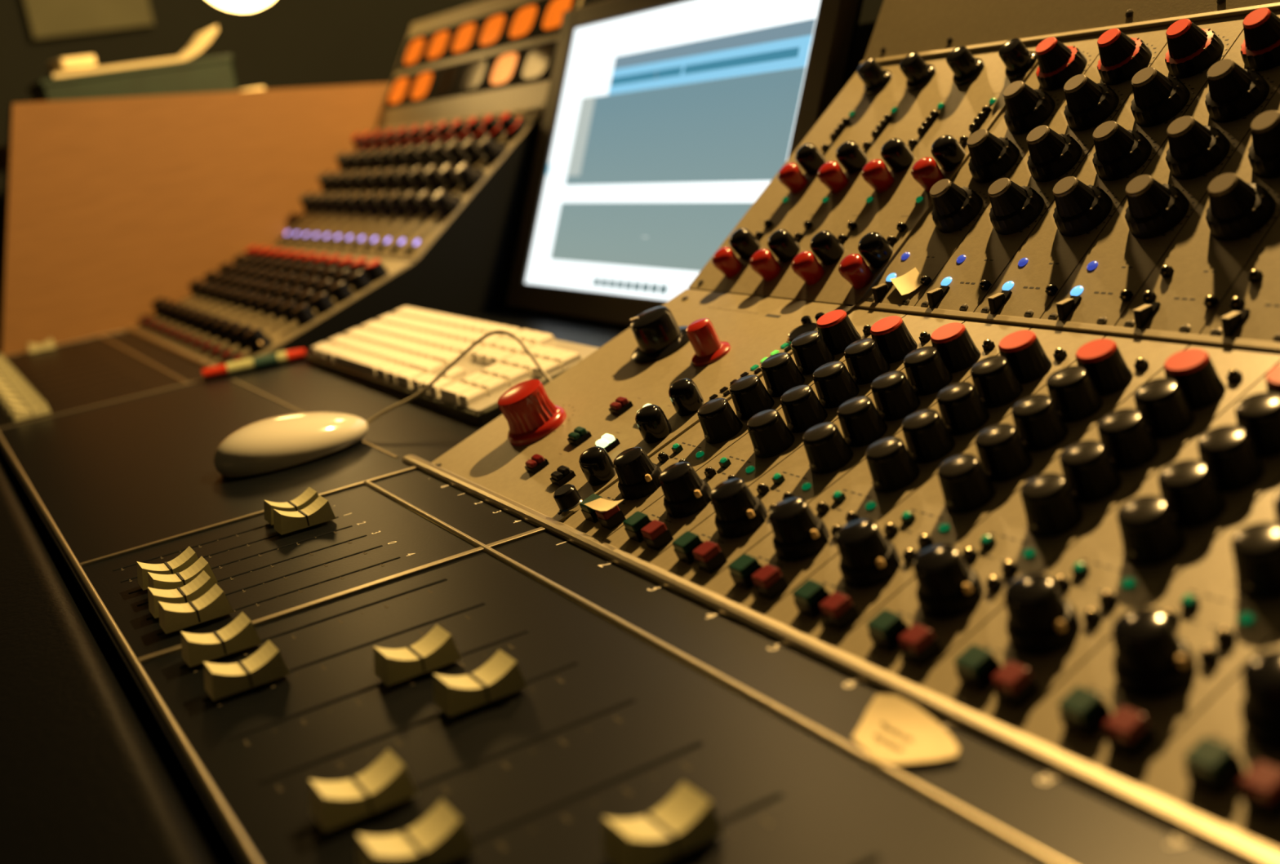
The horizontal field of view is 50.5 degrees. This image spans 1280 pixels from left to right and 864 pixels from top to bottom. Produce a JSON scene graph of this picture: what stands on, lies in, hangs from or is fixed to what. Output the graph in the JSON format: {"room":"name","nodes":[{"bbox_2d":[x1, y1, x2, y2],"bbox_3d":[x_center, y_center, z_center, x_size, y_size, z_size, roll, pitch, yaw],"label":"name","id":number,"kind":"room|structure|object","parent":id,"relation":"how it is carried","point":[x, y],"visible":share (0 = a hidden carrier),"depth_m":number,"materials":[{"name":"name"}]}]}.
{"room":"studio","nodes":[
{"label":"studio","id":0,"kind":"room"},
{"bbox_2d":[0,0,482,332],"bbox_3d":[-1.333,-0.737,2.187,4.000,2.540,0.080,-17,16,-27],"label":"wall","id":1,"kind":"structure","parent":0,"point":[279,44],"depth_m":2.50,"materials":[{"name":"paint"}]},
{"bbox_2d":[22,0,154,39],"bbox_3d":[-0.961,-0.777,2.334,0.200,0.170,0.020,-17,16,-27],"label":"picture frame","id":2,"kind":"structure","parent":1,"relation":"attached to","point":[46,19],"depth_m":2.33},
{"bbox_2d":[858,0,884,24],"bbox_3d":[0.929,-0.906,1.432,0.080,2.540,3.400,-17,16,-27],"label":"wall","id":3,"kind":"structure","parent":0,"point":[871,9],"depth_m":2.42,"materials":[{"name":"paint"}]},
{"bbox_3d":[-0.675,-1.721,0.370,4.000,0.050,3.800,-17,16,-27],"label":"ceiling","id":4,"kind":"structure","parent":0,"visible":0},
{"bbox_2d":[210,0,271,11],"bbox_3d":[-0.594,-1.224,1.475,0.120,1.481,0.120,-17,16,-27],"label":"hanging lamp","id":5,"kind":"object","parent":4,"relation":"hanging from","point":[236,5],"visible":1,"depth_m":1.64,"materials":[{"name":"grey metal"}]},
{"bbox_3d":[-0.274,0.753,1.021,4.000,0.050,3.800,-17,16,-27],"label":"floor","id":6,"kind":"structure","parent":0,"visible":0},
{"bbox_2d":[0,145,8,173],"bbox_3d":[-0.505,-0.022,2.132,1.100,0.944,0.780,-17,16,-27],"label":"side table","id":7,"kind":"object","parent":6,"relation":"on","point":[3,149],"visible":0.02,"depth_m":1.51,"materials":[{"name":"black wood"}]},
{"bbox_2d":[26,54,237,102],"bbox_3d":[-0.612,-0.404,1.645,0.219,0.065,0.134,-17,16,-27],"label":"storage box","id":8,"kind":"object","parent":7,"relation":"on","point":[215,73],"visible":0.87,"depth_m":1.59,"materials":[{"name":"green paint"}]},
{"bbox_2d":[43,25,217,79],"bbox_3d":[-0.615,-0.454,1.632,0.195,0.036,0.115,-17,16,-27],"label":"paper sheets","id":9,"kind":"object","parent":8,"relation":"on","point":[202,39],"visible":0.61,"depth_m":1.60,"materials":[{"name":"white paper"}]},
{"bbox_2d":[47,54,96,73],"bbox_3d":[-0.668,-0.433,1.595,0.040,0.012,0.050,-21,19,-38],"label":"sticky notes","id":10,"kind":"object","parent":9,"relation":"on","point":[75,63],"visible":0.98,"depth_m":1.58,"materials":[{"name":"beige paper"}]},
{"bbox_2d":[240,86,265,90],"bbox_3d":[-0.482,-0.416,1.688,0.034,0.024,0.034,-17,16,-27],"label":"dish","id":11,"kind":"object","parent":7,"relation":"on","point":[260,87],"visible":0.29,"depth_m":1.67,"materials":[{"name":"beige ceramic"}]},
{"bbox_2d":[0,0,1279,863],"bbox_3d":[-0.108,0.174,1.003,0.795,1.014,1.580,-17,16,-27],"label":"mixing console","id":12,"kind":"object","parent":6,"relation":"on","point":[1025,497],"visible":1,"depth_m":0.56,"materials":[{"name":"black metal"}]},
{"bbox_2d":[201,348,306,379],"bbox_3d":[-0.327,-0.058,1.150,0.086,0.011,0.011,-14,15,-17],"label":"marker pen","id":13,"kind":"object","parent":12,"relation":"on","point":[275,359],"visible":0.98,"depth_m":1.15,"materials":[{"name":"multicoloured"}]},
{"bbox_2d":[277,235,286,243],"bbox_3d":[-0.427,-0.231,1.622,0.011,0.009,0.005,-17,16,-27],"label":"switch","id":14,"kind":"object","parent":12,"relation":"attached to","point":[281,238],"depth_m":1.62,"materials":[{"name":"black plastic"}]},
{"bbox_2d":[286,235,296,244],"bbox_3d":[-0.408,-0.225,1.587,0.011,0.009,0.005,-17,16,-27],"label":"switch","id":15,"kind":"object","parent":12,"relation":"attached to","point":[291,241],"depth_m":1.58,"materials":[{"name":"black plastic"}]},
{"bbox_2d":[295,236,305,245],"bbox_3d":[-0.388,-0.219,1.553,0.011,0.009,0.005,-17,16,-27],"label":"switch","id":16,"kind":"object","parent":12,"relation":"attached to","point":[300,242],"depth_m":1.55,"materials":[{"name":"black plastic"}]},
{"bbox_2d":[305,237,315,246],"bbox_3d":[-0.368,-0.213,1.519,0.011,0.009,0.005,-17,16,-27],"label":"switch","id":17,"kind":"object","parent":12,"relation":"attached to","point":[311,242],"depth_m":1.52,"materials":[{"name":"black plastic"}]},
{"bbox_2d":[315,238,326,247],"bbox_3d":[-0.348,-0.207,1.484,0.011,0.009,0.005,-17,16,-27],"label":"switch","id":18,"kind":"object","parent":12,"relation":"attached to","point":[322,242],"depth_m":1.48,"materials":[{"name":"black plastic"}]},
{"bbox_2d":[326,239,337,248],"bbox_3d":[-0.329,-0.202,1.450,0.011,0.009,0.005,-17,16,-27],"label":"switch","id":19,"kind":"object","parent":12,"relation":"attached to","point":[331,244],"depth_m":1.45,"materials":[{"name":"black plastic"}]},
{"bbox_2d":[337,240,348,249],"bbox_3d":[-0.309,-0.196,1.416,0.011,0.009,0.005,-17,16,-27],"label":"switch","id":20,"kind":"object","parent":12,"relation":"attached to","point":[344,245],"depth_m":1.41,"materials":[{"name":"black plastic"}]},
{"bbox_2d":[350,240,360,250],"bbox_3d":[-0.289,-0.190,1.381,0.011,0.009,0.005,-17,16,-27],"label":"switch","id":21,"kind":"object","parent":12,"relation":"attached to","point":[356,246],"depth_m":1.38,"materials":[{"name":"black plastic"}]},
{"bbox_2d":[362,241,373,252],"bbox_3d":[-0.270,-0.184,1.347,0.011,0.009,0.005,-17,16,-27],"label":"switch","id":22,"kind":"object","parent":12,"relation":"attached to","point":[367,247],"depth_m":1.34,"materials":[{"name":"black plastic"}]},
{"bbox_2d":[375,242,387,253],"bbox_3d":[-0.250,-0.178,1.313,0.011,0.009,0.005,-17,16,-27],"label":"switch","id":23,"kind":"object","parent":12,"relation":"attached to","point":[381,248],"depth_m":1.31,"materials":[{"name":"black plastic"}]},
{"bbox_2d":[213,329,551,477],"bbox_3d":[-0.147,-0.022,0.818,0.223,0.053,0.064,-10,15,-4],"label":"computer mouse","id":24,"kind":"object","parent":12,"relation":"on","point":[282,442],"visible":0.97,"depth_m":0.80,"materials":[{"name":"beige plastic"}]},
{"bbox_2d":[390,244,401,254],"bbox_3d":[-0.230,-0.172,1.279,0.011,0.009,0.005,-17,16,-27],"label":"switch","id":25,"kind":"object","parent":12,"relation":"attached to","point":[396,249],"depth_m":1.28,"materials":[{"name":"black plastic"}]},
{"bbox_2d":[404,244,416,256],"bbox_3d":[-0.210,-0.167,1.244,0.011,0.009,0.005,-17,16,-27],"label":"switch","id":26,"kind":"object","parent":12,"relation":"attached to","point":[411,251],"depth_m":1.24,"materials":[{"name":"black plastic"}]},
{"bbox_2d":[306,306,599,426],"bbox_3d":[-0.148,-0.057,0.999,0.100,0.030,0.368,-17,16,-27],"label":"keyboard","id":27,"kind":"object","parent":12,"relation":"on","point":[399,353],"visible":0.97,"depth_m":0.95,"materials":[{"name":"white plastic"}]},
{"bbox_2d":[584,497,623,511],"bbox_3d":[-0.015,0.031,0.584,0.008,0.004,0.020,-20,18,-36],"label":"tape curl","id":28,"kind":"object","parent":12,"relation":"on","point":[600,504],"visible":1,"depth_m":0.59,"materials":[{"name":"beige paper"}]},
{"bbox_2d":[506,0,863,326],"bbox_3d":[0.022,-0.222,1.076,0.143,0.257,0.426,-17,16,-27],"label":"monitor","id":29,"kind":"object","parent":12,"relation":"on","point":[664,122],"visible":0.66,"depth_m":1.06,"materials":[{"name":"black"}]},
{"bbox_2d":[695,451,704,457],"bbox_3d":[0.027,0.010,0.610,0.004,0.002,0.004,-36,24,-20],"label":"lamp","id":30,"kind":"object","parent":12,"relation":"on","point":[698,454],"depth_m":0.61,"materials":[{"name":"green plastic"}]},
{"bbox_2d":[709,394,718,399],"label":"lamp","id":31,"kind":"object","parent":12,"relation":"attached to","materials":[{"name":"black plastic"}]},
{"bbox_2d":[720,386,728,392],"bbox_3d":[0.041,-0.021,0.661,0.004,0.001,0.003,-36,24,-20],"label":"lamp","id":32,"kind":"object","parent":12,"relation":"attached to","point":[724,388],"depth_m":0.66,"materials":[{"name":"black plastic"}]},
{"bbox_2d":[723,390,730,395],"bbox_3d":[0.042,-0.019,0.655,0.004,0.001,0.003,-36,24,-20],"label":"lamp","id":33,"kind":"object","parent":12,"relation":"attached to","point":[726,393],"depth_m":0.65,"materials":[{"name":"black plastic"}]},
{"bbox_2d":[740,372,748,377],"bbox_3d":[0.051,-0.028,0.665,0.004,0.001,0.003,-35,24,-20],"label":"lamp","id":34,"kind":"object","parent":12,"relation":"attached to","point":[744,374],"depth_m":0.66,"materials":[{"name":"black plastic"}]},
{"bbox_2d":[745,466,754,473],"bbox_3d":[0.046,0.015,0.575,0.004,0.002,0.004,-36,24,-20],"label":"lamp","id":35,"kind":"object","parent":12,"relation":"on","point":[748,469],"depth_m":0.57,"materials":[{"name":"green plastic"}]},
{"bbox_2d":[750,364,759,370],"bbox_3d":[0.056,-0.032,0.668,0.004,0.001,0.003,-36,24,-20],"label":"lamp","id":36,"kind":"object","parent":12,"relation":"attached to","point":[755,366],"depth_m":0.67,"materials":[{"name":"green plastic"}]},
{"bbox_2d":[753,368,761,373],"bbox_3d":[0.058,-0.030,0.662,0.004,0.001,0.003,-35,24,-20],"label":"lamp","id":37,"kind":"object","parent":12,"relation":"attached to","point":[758,370],"depth_m":0.66,"materials":[{"name":"plastic"}]},
{"bbox_2d":[770,350,778,355],"bbox_3d":[0.067,-0.039,0.673,0.004,0.001,0.003,-36,24,-20],"label":"lamp","id":38,"kind":"object","parent":12,"relation":"attached to","point":[775,352],"depth_m":0.67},
{"bbox_2d":[780,342,789,348],"bbox_3d":[0.072,-0.043,0.675,0.004,0.001,0.003,-36,24,-20],"label":"lamp","id":39,"kind":"object","parent":12,"relation":"attached to","point":[783,345],"depth_m":0.67,"materials":[{"name":"green plastic"}]},
{"bbox_2d":[782,196,788,202],"bbox_3d":[0.086,-0.139,0.807,0.004,0.002,0.004,-52,29,-12],"label":"lamp","id":40,"kind":"object","parent":12,"relation":"on","point":[785,198],"depth_m":0.81,"materials":[{"name":"green plastic"}]},
{"bbox_2d":[784,346,791,351],"bbox_3d":[0.073,-0.041,0.669,0.004,0.001,0.003,-36,24,-20],"label":"lamp","id":41,"kind":"object","parent":12,"relation":"attached to","point":[788,348],"depth_m":0.67,"materials":[{"name":"black plastic"}]},
{"bbox_2d":[786,322,817,344],"bbox_3d":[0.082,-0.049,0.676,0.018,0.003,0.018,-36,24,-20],"label":"knob","id":42,"kind":"object","parent":12,"relation":"attached to","point":[806,327],"depth_m":0.68,"materials":[{"name":"black plastic"}]},
{"bbox_2d":[801,482,811,490],"bbox_3d":[0.066,0.021,0.541,0.004,0.002,0.004,-36,24,-20],"label":"lamp","id":43,"kind":"object","parent":12,"relation":"on","point":[805,486],"depth_m":0.54,"materials":[{"name":"green plastic"}]},
{"bbox_2d":[822,196,828,202],"bbox_3d":[0.105,-0.133,0.773,0.004,0.002,0.004,-52,29,-12],"label":"lamp","id":44,"kind":"object","parent":12,"relation":"on","point":[825,198],"depth_m":0.77,"materials":[{"name":"green plastic"}]},
{"bbox_2d":[848,111,854,116],"bbox_3d":[0.128,-0.194,0.822,0.004,0.002,0.004,-53,29,-12],"label":"lamp","id":45,"kind":"object","parent":12,"relation":"on","point":[851,113],"depth_m":0.82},
{"bbox_2d":[866,196,872,202],"bbox_3d":[0.125,-0.127,0.740,0.004,0.002,0.004,-52,29,-12],"label":"lamp","id":46,"kind":"object","parent":12,"relation":"on","point":[868,199],"depth_m":0.74,"materials":[{"name":"green plastic"}]},
{"bbox_2d":[865,501,875,509],"bbox_3d":[0.086,0.027,0.507,0.004,0.002,0.004,-36,24,-20],"label":"lamp","id":47,"kind":"object","parent":12,"relation":"on","point":[868,504],"depth_m":0.51,"materials":[{"name":"green plastic"}]},
{"bbox_2d":[871,281,893,302],"bbox_3d":[0.120,-0.069,0.670,0.011,0.009,0.005,-17,16,-27],"label":"switch","id":48,"kind":"object","parent":12,"relation":"attached to","point":[882,291],"depth_m":0.67,"materials":[{"name":"black plastic"}]},
{"bbox_2d":[885,272,896,281],"bbox_3d":[0.125,-0.077,0.674,0.006,0.001,0.006,-53,29,-12],"label":"lamp","id":49,"kind":"object","parent":12,"relation":"attached to","point":[888,275],"depth_m":0.67,"materials":[{"name":"blue plastic"}]},
{"bbox_2d":[890,106,897,112],"bbox_3d":[0.147,-0.188,0.788,0.004,0.002,0.004,-53,29,-12],"label":"lamp","id":50,"kind":"object","parent":12,"relation":"on","point":[894,108],"depth_m":0.79,"materials":[{"name":"green plastic"}]},
{"bbox_2d":[852,694,959,764],"bbox_3d":[0.071,0.083,0.375,0.024,0.005,0.036,-17,16,-27],"label":"pick","id":51,"kind":"object","parent":12,"relation":"on","point":[892,730],"visible":1,"depth_m":0.38,"materials":[{"name":"beige plastic"}]},
{"bbox_2d":[901,252,910,260],"bbox_3d":[0.133,-0.088,0.679,0.005,0.001,0.005,-53,29,-12],"label":"lamp","id":52,"kind":"object","parent":12,"relation":"attached to","point":[906,255],"depth_m":0.68,"materials":[{"name":"blue plastic"}]},
{"bbox_2d":[890,267,922,295],"bbox_3d":[0.130,-0.073,0.659,0.012,0.010,0.018,-10,15,-2],"label":"tag","id":53,"kind":"object","parent":12,"relation":"on","point":[908,282],"visible":1,"depth_m":0.66,"materials":[{"name":"beige paper"}]},
{"bbox_2d":[915,195,923,202],"bbox_3d":[0.145,-0.121,0.705,0.004,0.002,0.004,-52,29,-12],"label":"lamp","id":54,"kind":"object","parent":12,"relation":"on","point":[918,199],"depth_m":0.70,"materials":[{"name":"green plastic"}]},
{"bbox_2d":[926,285,950,307],"bbox_3d":[0.140,-0.063,0.636,0.011,0.009,0.005,-17,16,-27],"label":"switch","id":55,"kind":"object","parent":12,"relation":"attached to","point":[937,296],"depth_m":0.63,"materials":[{"name":"black plastic"}]},
{"bbox_2d":[937,102,943,108],"bbox_3d":[0.167,-0.182,0.754,0.004,0.002,0.004,-53,29,-12],"label":"lamp","id":56,"kind":"object","parent":12,"relation":"on","point":[940,105],"depth_m":0.75,"materials":[{"name":"green plastic"}]},
{"bbox_2d":[937,523,950,532],"bbox_3d":[0.106,0.033,0.472,0.004,0.002,0.004,-36,24,-20],"label":"lamp","id":57,"kind":"object","parent":12,"relation":"on","point":[942,527],"depth_m":0.47,"materials":[{"name":"green plastic"}]},
{"bbox_2d":[941,276,951,285],"bbox_3d":[0.144,-0.071,0.640,0.006,0.001,0.006,-53,29,-12],"label":"lamp","id":58,"kind":"object","parent":12,"relation":"attached to","point":[945,281],"depth_m":0.64,"materials":[{"name":"blue plastic"}]},
{"bbox_2d":[956,254,965,262],"bbox_3d":[0.152,-0.083,0.644,0.005,0.001,0.005,-53,29,-12],"label":"lamp","id":59,"kind":"object","parent":12,"relation":"attached to","point":[962,258],"depth_m":0.64,"materials":[{"name":"blue plastic"}]},
{"bbox_2d":[989,97,995,104],"bbox_3d":[0.187,-0.176,0.720,0.004,0.002,0.004,-53,29,-12],"label":"lamp","id":60,"kind":"object","parent":12,"relation":"on","point":[992,100],"depth_m":0.72,"materials":[{"name":"green plastic"}]},
{"bbox_2d":[986,290,1012,314],"bbox_3d":[0.160,-0.058,0.602,0.011,0.009,0.005,-17,16,-27],"label":"switch","id":61,"kind":"object","parent":12,"relation":"attached to","point":[998,302],"depth_m":0.60,"materials":[{"name":"black plastic"}]},
{"bbox_2d":[1001,280,1013,290],"bbox_3d":[0.164,-0.066,0.606,0.006,0.001,0.006,-53,29,-12],"label":"lamp","id":62,"kind":"object","parent":12,"relation":"attached to","point":[1006,285],"depth_m":0.61,"materials":[{"name":"blue plastic"}]},
{"bbox_2d":[1017,257,1028,266],"bbox_3d":[0.172,-0.077,0.610,0.005,0.001,0.005,-53,29,-12],"label":"lamp","id":63,"kind":"object","parent":12,"relation":"attached to","point":[1022,262],"depth_m":0.61,"materials":[{"name":"blue plastic"}]},
{"bbox_2d":[1022,548,1035,558],"bbox_3d":[0.126,0.039,0.438,0.004,0.002,0.004,-36,24,-20],"label":"lamp","id":64,"kind":"object","parent":12,"relation":"on","point":[1027,553],"depth_m":0.44,"materials":[{"name":"green plastic"}]},
{"bbox_2d":[1055,295,1081,320],"bbox_3d":[0.179,-0.052,0.568,0.011,0.009,0.005,-17,16,-27],"label":"switch","id":65,"kind":"object","parent":12,"relation":"attached to","point":[1068,308],"depth_m":0.57,"materials":[{"name":"black plastic"}]},
{"bbox_2d":[1070,285,1083,296],"bbox_3d":[0.184,-0.060,0.572,0.006,0.001,0.006,-53,29,-12],"label":"lamp","id":66,"kind":"object","parent":12,"relation":"attached to","point":[1075,291],"depth_m":0.57,"materials":[{"name":"blue plastic"}]},
{"bbox_2d":[1086,261,1097,270],"bbox_3d":[0.192,-0.071,0.576,0.005,0.001,0.005,-53,29,-12],"label":"lamp","id":67,"kind":"object","parent":12,"relation":"attached to","point":[1091,265],"depth_m":0.57,"materials":[{"name":"blue plastic"}]},
{"bbox_2d":[1120,577,1135,588],"bbox_3d":[0.145,0.045,0.404,0.004,0.002,0.004,-36,24,-20],"label":"lamp","id":68,"kind":"object","parent":12,"relation":"on","point":[1126,583],"depth_m":0.40,"materials":[{"name":"green plastic"}]},
{"bbox_2d":[1133,301,1160,328],"bbox_3d":[0.199,-0.046,0.533,0.011,0.009,0.005,-17,16,-27],"label":"switch","id":69,"kind":"object","parent":12,"relation":"attached to","point":[1146,314],"depth_m":0.53,"materials":[{"name":"black plastic"}]},
{"bbox_2d":[1220,308,1250,337],"bbox_3d":[0.219,-0.040,0.499,0.011,0.009,0.005,-17,16,-27],"label":"switch","id":70,"kind":"object","parent":12,"relation":"attached to","point":[1234,322],"depth_m":0.50,"materials":[{"name":"black plastic"}]},
{"bbox_2d":[1238,612,1253,624],"bbox_3d":[0.165,0.050,0.369,0.004,0.002,0.004,-36,24,-20],"label":"lamp","id":71,"kind":"object","parent":12,"relation":"on","point":[1244,618],"depth_m":0.37,"materials":[{"name":"green plastic"}]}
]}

